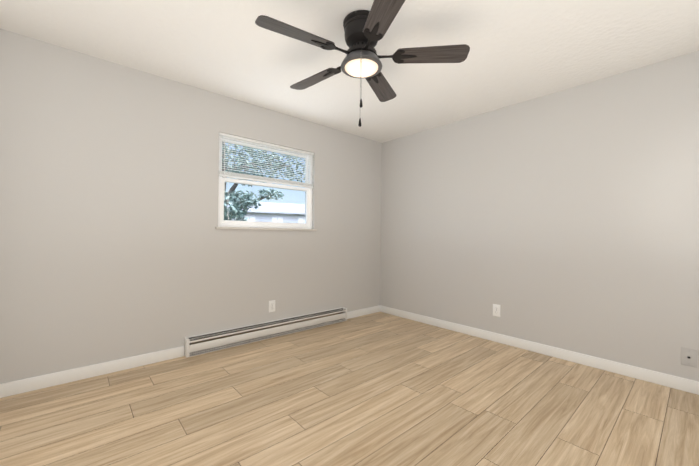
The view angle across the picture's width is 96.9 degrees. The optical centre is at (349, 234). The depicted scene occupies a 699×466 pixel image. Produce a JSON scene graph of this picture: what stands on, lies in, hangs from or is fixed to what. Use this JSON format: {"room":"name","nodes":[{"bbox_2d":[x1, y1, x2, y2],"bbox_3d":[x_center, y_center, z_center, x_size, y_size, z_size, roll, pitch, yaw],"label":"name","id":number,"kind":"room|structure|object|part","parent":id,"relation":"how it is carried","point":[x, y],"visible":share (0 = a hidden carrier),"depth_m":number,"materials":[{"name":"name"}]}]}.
{"room":"empty bedroom","nodes":[
{"label":"empty bedroom","id":0,"kind":"room"},
{"bbox_2d":[0,29,381,383],"bbox_3d":[-1.111,-0.123,3.240,4.400,2.540,0.200,1,0,-41],"label":"wall","id":1,"kind":"structure","parent":0,"point":[115,244],"depth_m":2.56,"materials":[{"name":"grey paint"}]},
{"bbox_2d":[0,346,184,397],"bbox_3d":[-2.004,1.039,2.315,1.398,0.092,0.016,1,0,-41],"label":"baseboard","id":2,"kind":"structure","parent":1,"relation":"attached to","point":[7,389],"depth_m":2.33,"materials":[{"name":"white wood"}]},
{"bbox_2d":[184,307,346,357],"bbox_3d":[-0.757,1.016,3.382,1.880,0.168,0.068,1,0,-41],"label":"baseboard heater","id":3,"kind":"object","parent":1,"relation":"attached to","point":[199,344],"visible":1,"depth_m":3.20,"materials":[{"name":"white paint"}]},
{"bbox_2d":[215,132,316,230],"bbox_3d":[-0.872,-0.515,3.380,1.163,0.935,0.150,1,0,-41],"label":"window","id":4,"kind":"structure","parent":1,"relation":"in","point":[245,178],"depth_m":3.32,"materials":[{"name":"white plastic"}]},
{"bbox_2d":[269,300,274,311],"bbox_3d":[-0.836,0.776,3.348,0.078,0.125,0.008,1,0,-41],"label":"electrical outlet","id":5,"kind":"object","parent":1,"relation":"attached to","point":[271,305],"visible":1,"depth_m":3.35,"materials":[{"name":"white plastic"}]},
{"bbox_2d":[347,305,379,318],"bbox_3d":[0.176,1.066,4.238,0.648,0.092,0.016,1,0,-41],"label":"baseboard","id":6,"kind":"structure","parent":1,"relation":"attached to","point":[356,313],"depth_m":4.24,"materials":[{"name":"white wood"}]},
{"bbox_2d":[0,312,698,465],"bbox_3d":[0.133,1.166,1.811,4.400,0.120,4.000,1,0,-41],"label":"floor","id":7,"kind":"structure","parent":0,"point":[379,389],"depth_m":1.95,"materials":[{"name":"brown wood"}]},
{"bbox_2d":[0,0,698,142],"bbox_3d":[0.159,-1.394,1.817,4.400,0.120,4.000,1,0,-41],"label":"ceiling","id":8,"kind":"structure","parent":0,"point":[522,51],"depth_m":2.19,"materials":[{"name":"white paint"}]},
{"bbox_2d":[255,0,469,126],"bbox_3d":[0.038,-0.984,1.959,1.255,0.702,1.248,1,0,-41],"label":"ceiling fan","id":9,"kind":"object","parent":8,"relation":"hanging from","point":[365,31],"visible":1,"depth_m":1.87,"materials":[{"name":"brown metal"}]},
{"bbox_3d":[-0.296,-1.119,1.727,0.440,0.035,0.140,1,0,-31],"label":"blade","id":10,"kind":"part","parent":9,"relation":"part of","materials":[{"name":"brown wood"}]},
{"bbox_3d":[-0.254,-1.117,2.236,0.440,0.035,0.140,0,0,41],"label":"blade","id":11,"kind":"part","parent":9,"relation":"part of","materials":[{"name":"brown wood"}]},
{"bbox_3d":[0.244,-1.112,2.354,0.140,0.035,0.440,1,0,23],"label":"blade","id":12,"kind":"part","parent":9,"relation":"part of","materials":[{"name":"brown wood"}]},
{"bbox_3d":[0.176,-1.114,1.529,0.140,0.035,0.440,1,0,-13],"label":"blade","id":13,"kind":"part","parent":9,"relation":"part of","materials":[{"name":"brown wood"}]},
{"bbox_3d":[0.509,-1.110,1.917,0.440,0.035,0.140,1,0,5],"label":"blade","id":14,"kind":"part","parent":9,"relation":"part of","materials":[{"name":"brown wood"}]},
{"bbox_2d":[380,50,698,380],"bbox_3d":[1.721,-0.095,3.203,0.200,2.540,4.000,1,0,-41],"label":"wall","id":15,"kind":"structure","parent":0,"point":[567,219],"depth_m":2.79,"materials":[{"name":"grey paint"}]},
{"bbox_2d":[493,304,499,316],"bbox_3d":[1.538,0.794,3.241,0.008,0.125,0.078,1,0,-41],"label":"electrical outlet","id":16,"kind":"object","parent":15,"relation":"attached to","point":[496,309],"visible":1,"depth_m":3.24,"materials":[{"name":"white plastic"}]},
{"bbox_2d":[380,305,698,394],"bbox_3d":[1.619,1.078,3.141,0.013,0.092,3.570,1,0,-41],"label":"baseboard","id":17,"kind":"structure","parent":15,"relation":"attached to","point":[691,386],"depth_m":2.77,"materials":[{"name":"white wood"}]},
{"bbox_2d":[681,347,696,367],"bbox_3d":[2.436,0.882,2.222,0.007,0.125,0.078,1,0,-41],"label":"outlet plate","id":18,"kind":"object","parent":15,"relation":"attached to","point":[688,357],"visible":1,"depth_m":2.22,"materials":[{"name":"grey paint"}]},
{"label":"outside","id":19,"kind":"structure","parent":0,"visible":0},
{"bbox_3d":[-9.207,1.223,24.505,160.000,0.080,120.000,1,0,-41],"label":"lawn","id":20,"kind":"structure","parent":19,"visible":0},
{"bbox_2d":[222,142,304,220],"bbox_3d":[-2.828,-2.281,6.949,6.018,6.756,5.201,1,0,-41],"label":"tree","id":21,"kind":"object","parent":20,"relation":"on","point":[240,206],"depth_m":6.37,"materials":[{"name":"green plant"}]},
{"bbox_2d":[227,201,304,222],"bbox_3d":[-6.917,-1.334,37.961,27.000,4.900,10.000,1,0,-24],"label":"building","id":22,"kind":"structure","parent":20,"relation":"on","point":[279,206],"depth_m":33.09,"materials":[{"name":"grey"}]}
]}

